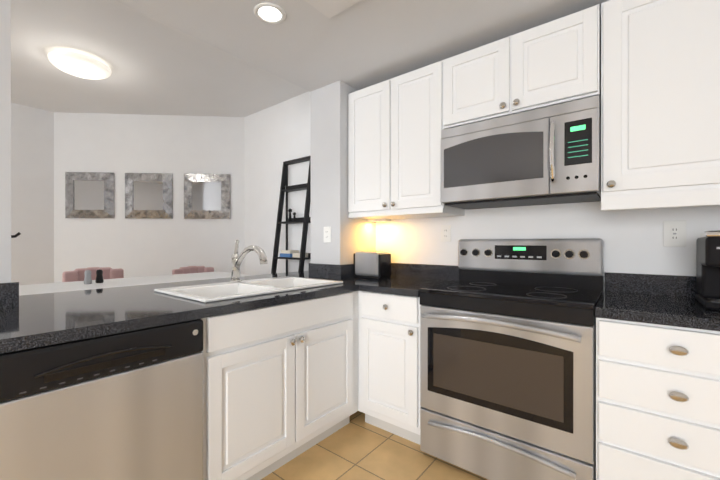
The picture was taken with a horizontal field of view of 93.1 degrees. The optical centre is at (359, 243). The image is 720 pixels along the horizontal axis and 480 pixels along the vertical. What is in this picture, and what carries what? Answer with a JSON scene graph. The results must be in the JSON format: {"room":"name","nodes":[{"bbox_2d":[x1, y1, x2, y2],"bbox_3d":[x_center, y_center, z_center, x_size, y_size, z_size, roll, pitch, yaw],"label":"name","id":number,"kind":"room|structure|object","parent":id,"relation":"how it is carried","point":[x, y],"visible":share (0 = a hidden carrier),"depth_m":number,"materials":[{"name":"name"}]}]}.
{"room":"kitchen","nodes":[
{"label":"kitchen","id":0,"kind":"room"},
{"bbox_2d":[0,0,10,282],"bbox_3d":[-2.655,-0.611,-0.033,0.140,1.743,3.760,0,0,39],"label":"wall","id":1,"kind":"structure","parent":0,"point":[5,141],"depth_m":1.38,"materials":[{"name":"paint"}]},
{"bbox_2d":[11,103,53,284],"bbox_3d":[-4.961,-0.159,2.143,0.140,2.655,4.560,0,0,39],"label":"wall","id":2,"kind":"structure","parent":0,"point":[32,189],"depth_m":3.74,"materials":[{"name":"paint"}]},
{"bbox_2d":[54,112,244,282],"bbox_3d":[-2.380,-0.163,4.030,2.323,2.655,0.140,0,0,-4],"label":"wall","id":3,"kind":"structure","parent":0,"point":[119,146],"depth_m":3.95,"materials":[{"name":"paint"}]},
{"bbox_2d":[65,172,113,217],"bbox_3d":[-3.090,-0.548,3.892,0.525,0.525,0.030,0,0,-4],"label":"mirror","id":4,"kind":"object","parent":3,"relation":"attached to","point":[89,194],"visible":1,"depth_m":3.89,"materials":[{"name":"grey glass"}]},
{"bbox_2d":[125,173,172,218],"bbox_3d":[-2.444,-0.548,3.938,0.525,0.525,0.030,0,0,-4],"label":"mirror","id":5,"kind":"object","parent":3,"relation":"attached to","point":[148,195],"visible":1,"depth_m":3.93,"materials":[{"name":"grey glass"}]},
{"bbox_2d":[184,174,229,218],"bbox_3d":[-1.790,-0.548,3.984,0.525,0.525,0.030,0,0,-4],"label":"mirror","id":6,"kind":"object","parent":3,"relation":"attached to","point":[206,196],"visible":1,"depth_m":3.98,"materials":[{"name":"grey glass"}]},
{"bbox_2d":[11,0,307,116],"bbox_3d":[-3.213,-1.511,1.845,3.360,0.050,6.000,0,0,39],"label":"ceiling","id":7,"kind":"structure","parent":0,"point":[156,67],"depth_m":2.92,"materials":[{"name":"paint"}]},
{"bbox_2d":[48,51,110,79],"bbox_3d":[-2.277,-1.435,2.780,0.400,0.104,0.400,0,0,39],"label":"ceiling light","id":8,"kind":"object","parent":7,"relation":"attached to","point":[79,65],"visible":1,"depth_m":2.70,"materials":[{"name":"white glass"}]},
{"bbox_2d":[311,80,375,264],"bbox_3d":[-0.130,-0.469,2.763,0.314,1.448,0.440,0,0,39],"label":"wall","id":9,"kind":"structure","parent":0,"point":[350,237],"depth_m":2.57,"materials":[{"name":"paint"}]},
{"bbox_2d":[324,227,330,242],"bbox_3d":[-0.248,-0.065,2.568,0.075,0.120,0.009,0,0,39],"label":"outlet","id":10,"kind":"object","parent":9,"relation":"attached to","point":[327,234],"visible":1,"depth_m":2.56,"materials":[{"name":"white plastic"}]},
{"bbox_2d":[115,0,608,91],"bbox_3d":[-0.452,-1.359,-0.450,3.820,0.345,5.860,0,0,39],"label":"ceiling","id":11,"kind":"structure","parent":0,"point":[307,46],"depth_m":1.91,"materials":[{"name":"paint"}]},
{"bbox_2d":[254,2,285,23],"bbox_3d":[-0.466,-1.188,1.765,0.160,0.006,0.160,0,0,39],"label":"recessed light","id":12,"kind":"object","parent":11,"relation":"in","point":[268,13],"visible":1,"depth_m":1.76,"materials":[{"name":"white glass"}]},
{"bbox_2d":[305,0,360,17],"bbox_3d":[-0.117,-1.183,1.397,0.560,0.013,0.560,0,0,39],"label":"ceiling vent","id":13,"kind":"object","parent":11,"relation":"in","point":[329,8],"visible":0.98,"depth_m":1.69,"materials":[{"name":"paint"}]},
{"bbox_2d":[261,411,487,479],"bbox_3d":[-2.285,1.199,1.570,9.200,0.060,7.000,0,0,39],"label":"floor","id":14,"kind":"structure","parent":0,"point":[357,447],"depth_m":1.82,"materials":[{"name":"tile"}]},
{"bbox_2d":[62,267,123,281],"bbox_3d":[-2.093,0.685,2.747,0.430,0.966,0.410,0,0,39],"label":"stool","id":15,"kind":"object","parent":14,"relation":"on","point":[79,274],"visible":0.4,"depth_m":2.84,"materials":[{"name":"pink fabric"}]},
{"bbox_2d":[0,318,202,479],"bbox_3d":[-1.050,0.735,1.303,0.623,0.869,0.627,0,0,39],"label":"dishwasher","id":16,"kind":"object","parent":14,"relation":"on","point":[127,405],"visible":0.96,"depth_m":1.11,"materials":[{"name":"silver metal"}]},
{"bbox_2d":[19,271,251,295],"bbox_3d":[-1.699,0.718,2.240,0.660,0.900,1.980,0,0,39],"label":"dining table","id":17,"kind":"object","parent":14,"relation":"on","point":[31,289],"visible":0.27,"depth_m":2.32,"materials":[{"name":"white"}]},
{"bbox_2d":[84,270,91,283],"bbox_3d":[-1.788,0.222,2.239,0.044,0.090,0.043,0,0,39],"label":"pepper shaker","id":18,"kind":"object","parent":17,"relation":"on","point":[87,278],"visible":1,"depth_m":2.23,"materials":[{"name":"grey"}]},
{"bbox_2d":[95,269,103,282],"bbox_3d":[-1.755,0.222,2.296,0.044,0.090,0.043,0,0,39],"label":"salt shaker","id":19,"kind":"object","parent":17,"relation":"on","point":[99,276],"visible":1,"depth_m":2.28,"materials":[{"name":"black"}]},
{"bbox_2d":[172,266,213,274],"bbox_3d":[-1.555,0.699,3.341,0.430,0.936,0.410,0,0,39],"label":"chair","id":20,"kind":"object","parent":14,"relation":"on","point":[190,269],"visible":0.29,"depth_m":3.43,"materials":[{"name":"pink fabric"}]},
{"bbox_2d":[201,291,357,479],"bbox_3d":[-0.544,0.733,1.949,0.647,0.871,1.008,0,0,39],"label":"base cabinet","id":21,"kind":"object","parent":14,"relation":"on","point":[280,385],"visible":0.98,"depth_m":1.65,"materials":[{"name":"white wood"}]},
{"bbox_2d":[0,240,403,353],"bbox_3d":[-0.728,0.204,2.036,1.050,0.449,2.316,0,0,39],"label":"countertop","id":22,"kind":"structure","parent":21,"relation":"on","point":[34,321],"depth_m":1.49,"materials":[{"name":"black stone"}]},
{"bbox_2d":[154,276,342,302],"bbox_3d":[-0.603,0.337,2.000,0.550,0.184,0.905,0,0,39],"label":"sink","id":23,"kind":"object","parent":22,"relation":"in","point":[235,289],"depth_m":1.97,"materials":[{"name":"white ceramic"}]},
{"bbox_2d":[230,240,267,282],"bbox_3d":[-0.673,0.112,2.058,0.346,0.265,0.068,0,0,39],"label":"faucet","id":24,"kind":"object","parent":22,"relation":"on","point":[236,258],"depth_m":2.11,"materials":[{"name":"silver metal"}]},
{"bbox_2d":[353,251,390,278],"bbox_3d":[0.098,0.158,2.538,0.266,0.196,0.160,0,0,39],"label":"toaster","id":25,"kind":"object","parent":22,"relation":"on","point":[372,264],"visible":1,"depth_m":2.47,"materials":[{"name":"silver plastic"}]},
{"bbox_2d":[271,156,310,273],"bbox_3d":[-0.693,0.166,3.279,0.421,2.000,0.315,0,0,39],"label":"ladder shelf","id":26,"kind":"object","parent":14,"relation":"on","point":[302,256],"visible":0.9,"depth_m":3.36,"materials":[{"name":"black wood"}]},
{"bbox_2d":[358,291,421,444],"bbox_3d":[0.337,0.733,2.250,0.444,0.871,0.651,0,0,39],"label":"base cabinet","id":27,"kind":"object","parent":14,"relation":"on","point":[388,362],"visible":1,"depth_m":2.00,"materials":[{"name":"white wood"}]},
{"bbox_2d":[360,263,458,296],"bbox_3d":[0.362,0.227,2.241,0.397,0.138,0.636,0,0,39],"label":"countertop","id":28,"kind":"structure","parent":27,"relation":"on","point":[406,279],"depth_m":2.38,"materials":[{"name":"black stone"}]},
{"bbox_2d":[419,238,603,479],"bbox_3d":[0.804,0.571,1.840,0.801,1.195,0.680,0,0,39],"label":"range","id":29,"kind":"object","parent":14,"relation":"on","point":[507,359],"visible":0.98,"depth_m":1.64,"materials":[{"name":"metal"}]},
{"bbox_2d":[596,317,719,479],"bbox_3d":[1.568,0.735,1.266,1.101,0.871,0.651,0,0,39],"label":"base cabinet","id":30,"kind":"object","parent":14,"relation":"on","point":[657,401],"visible":1,"depth_m":1.26,"materials":[{"name":"white wood"}]},
{"bbox_2d":[595,272,719,330],"bbox_3d":[1.573,0.229,1.273,1.102,0.138,0.636,0,0,39],"label":"countertop","id":31,"kind":"structure","parent":30,"relation":"on","point":[669,300],"depth_m":1.49,"materials":[{"name":"black stone"}]},
{"bbox_2d":[695,231,719,309],"bbox_3d":[1.509,0.105,1.415,0.142,0.308,0.301,0,0,39],"label":"coffee maker","id":32,"kind":"object","parent":31,"relation":"on","point":[707,296],"visible":1,"depth_m":1.41,"materials":[{"name":"black plastic"}]},
{"bbox_2d":[245,91,719,292],"bbox_3d":[0.795,-0.160,2.396,5.420,2.655,0.140,0,0,39],"label":"wall","id":33,"kind":"structure","parent":0,"point":[277,135],"depth_m":2.49,"materials":[{"name":"paint"}]},
{"bbox_2d":[348,60,464,219],"bbox_3d":[0.307,-0.658,2.445,0.761,0.939,0.383,0,0,39],"label":"upper cabinet","id":34,"kind":"object","parent":33,"relation":"attached to","point":[395,126],"visible":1,"depth_m":2.28,"materials":[{"name":"white wood"}]},
{"bbox_2d":[367,219,390,221],"bbox_3d":[0.150,-0.179,2.693,0.180,0.017,0.070,0,0,39],"label":"under-cabinet light","id":35,"kind":"object","parent":34,"relation":"attached to","point":[378,220],"visible":1,"depth_m":2.67,"materials":[{"name":"white plastic"}]},
{"bbox_2d":[441,225,450,241],"bbox_3d":[0.615,-0.069,2.442,0.075,0.120,0.009,0,0,39],"label":"outlet","id":36,"kind":"object","parent":33,"relation":"attached to","point":[445,233],"visible":1,"depth_m":2.44,"materials":[{"name":"white plastic"}]},
{"bbox_2d":[444,4,600,128],"bbox_3d":[0.911,-0.915,1.962,0.783,0.423,0.383,0,0,39],"label":"upper cabinet","id":37,"kind":"object","parent":33,"relation":"attached to","point":[555,62],"visible":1,"depth_m":1.78,"materials":[{"name":"white wood"}]},
{"bbox_2d":[440,95,600,209],"bbox_3d":[0.891,-0.454,1.931,0.778,0.450,0.458,0,0,39],"label":"microwave","id":38,"kind":"object","parent":37,"relation":"attached to","point":[547,155],"visible":0.96,"depth_m":1.75,"materials":[{"name":"metal"}]},
{"bbox_2d":[601,0,719,210],"bbox_3d":[1.653,-0.639,1.370,1.101,0.973,0.383,0,0,39],"label":"upper cabinet","id":39,"kind":"object","parent":33,"relation":"attached to","point":[660,103],"visible":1,"depth_m":1.46,"materials":[{"name":"white wood"}]},
{"bbox_2d":[663,220,685,246],"bbox_3d":[1.558,-0.047,1.688,0.085,0.130,0.010,0,0,39],"label":"outlet","id":40,"kind":"object","parent":33,"relation":"attached to","point":[674,233],"visible":1,"depth_m":1.69,"materials":[{"name":"white plastic"}]}
]}

